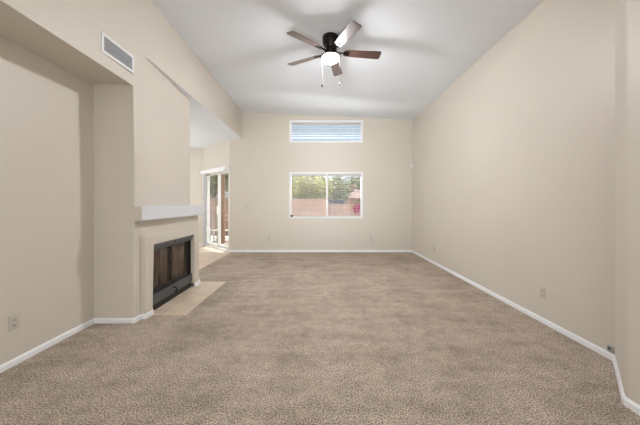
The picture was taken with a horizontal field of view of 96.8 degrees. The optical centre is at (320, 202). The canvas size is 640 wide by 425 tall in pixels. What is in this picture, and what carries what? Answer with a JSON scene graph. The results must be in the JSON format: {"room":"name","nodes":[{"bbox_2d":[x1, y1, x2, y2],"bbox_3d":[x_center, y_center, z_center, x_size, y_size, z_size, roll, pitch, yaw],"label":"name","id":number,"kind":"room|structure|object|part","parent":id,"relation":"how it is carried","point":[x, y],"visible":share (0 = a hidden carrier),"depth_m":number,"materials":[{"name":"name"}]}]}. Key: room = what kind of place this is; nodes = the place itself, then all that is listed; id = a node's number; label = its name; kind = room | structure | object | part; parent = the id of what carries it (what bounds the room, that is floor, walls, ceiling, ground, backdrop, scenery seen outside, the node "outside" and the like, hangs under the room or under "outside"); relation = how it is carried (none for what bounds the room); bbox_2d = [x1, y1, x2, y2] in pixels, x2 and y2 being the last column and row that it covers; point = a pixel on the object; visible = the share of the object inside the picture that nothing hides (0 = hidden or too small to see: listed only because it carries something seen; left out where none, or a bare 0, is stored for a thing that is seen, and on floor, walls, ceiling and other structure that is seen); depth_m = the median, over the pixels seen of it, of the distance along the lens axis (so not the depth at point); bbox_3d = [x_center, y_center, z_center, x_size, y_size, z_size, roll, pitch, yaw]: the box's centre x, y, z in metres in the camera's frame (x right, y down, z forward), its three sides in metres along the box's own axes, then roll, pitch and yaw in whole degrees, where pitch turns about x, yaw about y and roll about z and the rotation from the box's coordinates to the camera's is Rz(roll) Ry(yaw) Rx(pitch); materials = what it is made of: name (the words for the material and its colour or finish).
{"room":"living room","nodes":[
{"label":"living room","id":0,"kind":"room"},
{"bbox_2d":[0,36,93,364],"bbox_3d":[-2.430,0.033,0.000,0.140,2.625,6.000,0,0,0],"label":"wall","id":1,"kind":"structure","parent":0,"point":[47,110],"depth_m":2.41,"materials":[{"name":"beige paint"}]},
{"bbox_2d":[9,313,18,331],"bbox_3d":[-2.354,0.915,2.180,0.011,0.116,0.072,0,0,0],"label":"power outlet","id":2,"kind":"object","parent":1,"relation":"attached to","point":[14,319],"visible":1,"depth_m":2.17,"materials":[{"name":"beige plastic"}]},
{"bbox_2d":[0,315,140,372],"bbox_3d":[-2.142,1.219,0.019,0.434,0.052,6.038,0,0,0],"label":"baseboard","id":3,"kind":"structure","parent":1,"relation":"attached to","point":[36,350],"depth_m":2.56,"materials":[{"name":"white paint"}]},
{"bbox_2d":[0,0,241,213],"bbox_3d":[-2.177,-1.107,2.100,0.646,2.445,10.200,0,0,0],"label":"wall","id":4,"kind":"structure","parent":0,"point":[65,33],"depth_m":2.95,"materials":[{"name":"beige paint"}]},
{"bbox_2d":[101,31,133,73],"bbox_3d":[-1.931,-1.420,2.710,0.014,0.180,0.430,0,0,0],"label":"air vent","id":5,"kind":"object","parent":4,"relation":"attached to","point":[110,48],"visible":1,"depth_m":2.67,"materials":[{"name":"white metal"}]},
{"bbox_2d":[94,57,197,317],"bbox_3d":[-2.220,-0.145,3.725,0.560,2.980,1.550,0,0,0],"label":"wall","id":6,"kind":"structure","parent":0,"point":[166,160],"depth_m":3.22,"materials":[{"name":"beige paint"}]},
{"bbox_2d":[134,205,204,318],"bbox_3d":[-2.151,0.644,3.753,0.578,1.218,1.613,0,0,0],"label":"fireplace","id":7,"kind":"object","parent":6,"relation":"attached to","point":[169,258],"visible":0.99,"depth_m":3.60,"materials":[{"name":"beige paint"}]},
{"bbox_3d":[-1.905,1.221,3.114,0.069,0.056,0.145,0,0,0],"label":"foot moulding","id":8,"kind":"part","parent":7,"relation":"part of","materials":[{"name":"white paint"}]},
{"bbox_2d":[153,247,166,287],"bbox_3d":[-2.002,0.790,3.443,0.036,0.530,0.478,0,0,0],"label":"curtain","id":9,"kind":"object","parent":7,"relation":"hanging from","point":[160,255],"depth_m":3.51,"materials":[{"name":"brown metal"}]},
{"bbox_3d":[-1.964,0.797,3.460,0.017,0.505,0.492,0,0,0],"label":"glass door","id":10,"kind":"part","parent":7,"relation":"part of","materials":[{"name":"brown glass"}]},
{"bbox_3d":[-1.945,1.206,3.712,0.020,0.078,1.037,0,0,0],"label":"rail","id":11,"kind":"part","parent":7,"relation":"part of","materials":[{"name":"black metal"}]},
{"bbox_3d":[-1.933,1.111,3.712,0.043,0.117,1.037,0,0,0],"label":"panel","id":12,"kind":"part","parent":7,"relation":"part of","materials":[{"name":"metal"}]},
{"bbox_2d":[154,235,192,250],"bbox_3d":[-1.921,0.506,3.708,0.067,0.091,1.027,0,0,0],"label":"hood","id":13,"kind":"object","parent":7,"relation":"attached to","point":[168,242],"depth_m":3.63,"materials":[{"name":"metal"}]},
{"bbox_2d":[142,205,204,220],"bbox_3d":[-1.976,0.111,3.757,0.228,0.152,1.606,0,0,0],"label":"mantel shelf","id":14,"kind":"object","parent":7,"relation":"attached to","point":[148,212],"depth_m":3.51,"materials":[{"name":"white paint"}]},
{"bbox_2d":[172,242,183,278],"bbox_3d":[-2.002,0.790,3.937,0.036,0.530,0.389,0,0,0],"label":"curtain","id":15,"kind":"object","parent":7,"relation":"hanging from","point":[178,249],"depth_m":3.94,"materials":[{"name":"brown metal"}]},
{"bbox_3d":[-1.964,0.797,3.937,0.017,0.505,0.438,0,0,0],"label":"glass door","id":16,"kind":"part","parent":7,"relation":"part of","materials":[{"name":"brown glass"}]},
{"bbox_3d":[-1.905,1.221,4.324,0.069,0.056,0.179,0,0,0],"label":"foot moulding","id":17,"kind":"part","parent":7,"relation":"part of","materials":[{"name":"white paint"}]},
{"bbox_2d":[148,59,241,147],"bbox_3d":[-3.973,-1.689,5.730,4.053,0.132,5.220,0,0,0],"label":"ceiling","id":18,"kind":"structure","parent":0,"point":[206,129],"depth_m":6.11,"materials":[{"name":"white paint"}]},
{"bbox_2d":[190,148,203,245],"bbox_3d":[-4.725,-0.145,8.410,2.550,2.980,0.140,0,0,0],"label":"wall","id":19,"kind":"structure","parent":0,"point":[196,154],"depth_m":8.34,"materials":[{"name":"beige paint"}]},
{"bbox_2d":[204,139,229,251],"bbox_3d":[-2.830,-0.145,7.819,1.612,2.980,0.140,0,0,45],"label":"wall","id":20,"kind":"structure","parent":0,"point":[216,155],"depth_m":7.61,"materials":[{"name":"beige paint"}]},
{"bbox_2d":[200,166,229,245],"bbox_3d":[-2.899,0.145,7.700,0.123,2.140,1.520,0,0,-45],"label":"vertical blind","id":21,"kind":"object","parent":20,"relation":"attached to","point":[204,172],"visible":0.97,"depth_m":8.08,"materials":[{"name":"white plastic"}]},
{"bbox_2d":[206,170,228,251],"bbox_3d":[-2.816,0.205,7.790,1.450,2.100,0.142,0,0,45],"label":"door","id":22,"kind":"structure","parent":20,"relation":"in","point":[219,246],"depth_m":7.76,"materials":[{"name":"white plastic"}]},
{"bbox_3d":[-3.049,0.198,7.999,0.761,2.022,0.035,0,0,45],"label":"sash","id":23,"kind":"part","parent":22,"relation":"part of","materials":[{"name":"white plastic"}]},
{"bbox_3d":[-2.543,0.198,7.550,0.661,2.022,0.035,0,0,45],"label":"sash","id":24,"kind":"part","parent":22,"relation":"part of","materials":[{"name":"white plastic"}]},
{"bbox_2d":[0,246,639,424],"bbox_3d":[-1.845,1.305,2.670,8.310,0.120,11.340,0,0,0],"label":"floor","id":25,"kind":"structure","parent":0,"point":[288,338],"depth_m":2.25,"materials":[{"name":"beige carpet"}]},
{"bbox_2d":[230,112,411,249],"bbox_3d":[0.000,-0.493,7.270,4.620,3.675,0.140,0,0,0],"label":"wall","id":26,"kind":"structure","parent":0,"point":[262,162],"depth_m":7.20,"materials":[{"name":"beige paint"}]},
{"bbox_2d":[230,250,411,251],"bbox_3d":[0.000,1.219,7.192,4.620,0.052,0.014,0,0,0],"label":"baseboard","id":27,"kind":"structure","parent":26,"relation":"attached to","point":[230,250],"depth_m":7.19,"materials":[{"name":"white paint"}]},
{"bbox_2d":[290,172,362,217],"bbox_3d":[0.134,-0.197,7.259,1.861,1.171,0.142,0,0,0],"label":"window","id":28,"kind":"structure","parent":26,"relation":"in","point":[291,173],"depth_m":7.19,"materials":[{"name":"white plastic"}]},
{"bbox_2d":[292,174,325,207],"bbox_3d":[-0.307,-0.197,7.245,0.877,1.072,0.052,0,0,0],"label":"window blind","id":29,"kind":"object","parent":28,"relation":"attached to","point":[292,174],"visible":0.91,"depth_m":7.22,"materials":[{"name":"white plastic"}]},
{"bbox_2d":[328,174,360,207],"bbox_3d":[0.596,-0.197,7.245,0.834,1.072,0.052,0,0,0],"label":"window blind","id":30,"kind":"object","parent":28,"relation":"attached to","point":[328,174],"visible":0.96,"depth_m":7.22,"materials":[{"name":"white plastic"}]},
{"bbox_2d":[290,120,362,142],"bbox_3d":[0.134,-1.810,7.259,1.861,0.564,0.142,0,0,0],"label":"window","id":31,"kind":"structure","parent":26,"relation":"in","point":[291,121],"depth_m":7.19,"materials":[{"name":"white plastic"}]},
{"bbox_2d":[292,123,360,140],"bbox_3d":[0.134,-1.810,7.245,1.759,0.465,0.052,0,0,0],"label":"window blind","id":32,"kind":"object","parent":31,"relation":"attached to","point":[352,124],"visible":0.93,"depth_m":7.23,"materials":[{"name":"white plastic"}]},
{"bbox_3d":[0.134,-1.587,7.245,1.751,0.017,0.050,0,0,0],"label":"rail","id":33,"kind":"part","parent":32,"relation":"part of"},
{"bbox_2d":[151,0,543,119],"bbox_3d":[0.105,-2.336,2.150,4.810,0.488,10.700,0,0,0],"label":"ceiling","id":34,"kind":"structure","parent":0,"point":[425,46],"depth_m":3.99,"materials":[{"name":"white paint"}]},
{"bbox_2d":[286,20,380,86],"bbox_3d":[0.163,-1.879,3.796,1.292,0.686,1.312,0,0,0],"label":"ceiling fan","id":35,"kind":"object","parent":34,"relation":"hanging from","point":[331,41],"visible":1,"depth_m":3.70,"materials":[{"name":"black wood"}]},
{"bbox_3d":[-0.239,-2.002,3.993,0.503,0.041,0.136,0,0,30],"label":"blade","id":36,"kind":"part","parent":35,"relation":"part of","materials":[{"name":"brown wood"}]},
{"bbox_3d":[-0.187,-2.002,3.495,0.503,0.041,0.136,0,0,-42],"label":"blade","id":37,"kind":"part","parent":35,"relation":"part of","materials":[{"name":"brown wood"}]},
{"bbox_3d":[0.130,-1.902,3.780,0.210,0.084,0.210,0,0,0],"label":"lamp shade","id":38,"kind":"part","parent":35,"relation":"part of","materials":[{"name":"white glass"}]},
{"bbox_3d":[0.219,-2.002,4.197,0.136,0.041,0.503,0,0,12],"label":"blade","id":39,"kind":"part","parent":35,"relation":"part of","materials":[{"name":"brown wood"}]},
{"bbox_3d":[0.303,-2.002,3.390,0.136,0.041,0.503,0,0,-24],"label":"blade","id":40,"kind":"part","parent":35,"relation":"part of","materials":[{"name":"brown wood"}]},
{"bbox_3d":[0.554,-2.002,3.825,0.503,0.041,0.136,0,0,-6],"label":"blade","id":41,"kind":"part","parent":35,"relation":"part of","materials":[{"name":"brown wood"}]},
{"bbox_2d":[412,0,639,404],"bbox_3d":[2.165,-0.389,2.100,0.570,3.468,10.200,0,0,0],"label":"wall","id":42,"kind":"structure","parent":0,"point":[526,167],"depth_m":2.88,"materials":[{"name":"beige paint"}]},
{"bbox_2d":[412,250,639,415],"bbox_3d":[2.087,1.219,2.093,0.444,0.052,10.186,0,0,0],"label":"baseboard","id":43,"kind":"structure","parent":42,"relation":"attached to","point":[627,402],"depth_m":2.65,"materials":[{"name":"white paint"}]},
{"bbox_2d":[540,286,545,298],"bbox_3d":[2.304,0.935,2.955,0.011,0.116,0.072,0,0,0],"label":"power outlet","id":44,"kind":"object","parent":42,"relation":"attached to","point":[542,290],"visible":1,"depth_m":2.95,"materials":[{"name":"beige plastic"}]},
{"bbox_2d":[607,344,613,353],"bbox_3d":[2.300,1.164,2.263,0.020,0.054,0.052,0,0,0],"label":"cable plate","id":45,"kind":"object","parent":42,"relation":"attached to","point":[610,349],"visible":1,"depth_m":2.26,"materials":[{"name":"beige plastic"}]},
{"label":"outside","id":46,"kind":"structure","parent":0,"visible":0},
{"bbox_3d":[0.000,1.405,20.675,28.000,0.200,26.650,0,0,0],"label":"ground","id":47,"kind":"structure","parent":46,"visible":0},
{"bbox_2d":[210,239,227,245],"bbox_3d":[-4.680,1.288,8.660,4.640,0.035,2.480,0,0,0],"label":"patio slab","id":48,"kind":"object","parent":47,"relation":"on","point":[226,240],"depth_m":9.13,"materials":[{"name":"grey concrete"}]},
{"bbox_2d":[212,215,227,241],"bbox_3d":[-3.050,0.840,9.357,0.950,0.860,0.415,0,0,0],"label":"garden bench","id":49,"kind":"object","parent":48,"relation":"on","point":[214,235],"visible":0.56,"depth_m":9.21,"materials":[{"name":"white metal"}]},
{"bbox_2d":[221,174,224,243],"bbox_3d":[-4.550,-0.095,9.060,4.100,2.800,0.880,0,0,0],"label":"patio cover","id":50,"kind":"object","parent":48,"relation":"on","point":[222,175],"visible":0.03,"depth_m":8.85,"materials":[{"name":"brown wood"}]},
{"bbox_2d":[210,174,227,198],"bbox_3d":[-4.871,-0.516,12.904,2.550,3.652,2.698,0,0,0],"label":"shade tree","id":51,"kind":"object","parent":47,"relation":"on","point":[213,179],"visible":0.15,"depth_m":12.51,"materials":[{"name":"green plant"}]},
{"bbox_2d":[210,199,325,234],"bbox_3d":[-4.350,0.570,11.650,9.300,1.470,0.460,0,0,0],"label":"wall","id":52,"kind":"structure","parent":47,"relation":"on","point":[213,202],"depth_m":11.50,"materials":[{"name":"concrete"}]},
{"bbox_2d":[292,176,317,198],"bbox_3d":[-1.484,-0.853,22.988,4.326,4.331,4.341,0,0,0],"label":"shade tree","id":53,"kind":"object","parent":47,"relation":"on","point":[292,176],"visible":0.03,"depth_m":21.85,"materials":[{"name":"green plant"}]},
{"bbox_2d":[292,176,337,199],"bbox_3d":[-0.395,-0.224,12.989,2.428,3.069,2.411,0,0,0],"label":"shade tree","id":54,"kind":"object","parent":47,"relation":"on","point":[309,188],"visible":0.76,"depth_m":12.50,"materials":[{"name":"green plant"}]},
{"bbox_2d":[328,200,344,203],"bbox_3d":[0.750,0.570,14.450,0.900,1.470,1.020,0,0,0],"label":"garden shed","id":55,"kind":"object","parent":47,"relation":"on","point":[328,200],"visible":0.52,"depth_m":13.94,"materials":[{"name":"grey metal"}]},
{"bbox_2d":[325,176,353,203],"bbox_3d":[0.965,-0.305,16.974,2.043,3.231,2.114,0,0,0],"label":"shade tree","id":56,"kind":"object","parent":47,"relation":"on","point":[343,190],"visible":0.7,"depth_m":16.52,"materials":[{"name":"green plant"}]},
{"bbox_2d":[328,204,360,215],"bbox_3d":[4.090,0.675,12.000,7.820,1.260,0.260,0,0,0],"label":"wall","id":57,"kind":"structure","parent":47,"relation":"on","point":[331,211],"depth_m":11.90,"materials":[{"name":"concrete"}]},
{"bbox_2d":[343,184,360,203],"bbox_3d":[3.025,-0.070,22.325,2.850,2.750,3.150,0,0,0],"label":"house","id":58,"kind":"structure","parent":47,"relation":"on","point":[354,192],"depth_m":21.55,"materials":[{"name":"pink paint"}]},
{"bbox_2d":[345,176,360,189],"bbox_3d":[4.673,-1.157,29.006,5.678,4.942,5.842,0,0,0],"label":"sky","id":59,"kind":"structure","parent":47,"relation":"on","point":[357,184],"depth_m":28.48,"materials":[{"name":"white"}]},
{"bbox_2d":[353,203,360,215],"bbox_3d":[1.221,0.653,9.604,0.327,1.307,0.300,0,0,-42],"label":"flowering shrub","id":60,"kind":"object","parent":47,"relation":"on","point":[356,210],"visible":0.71,"depth_m":9.55,"materials":[{"name":"pink plant"}]}
]}

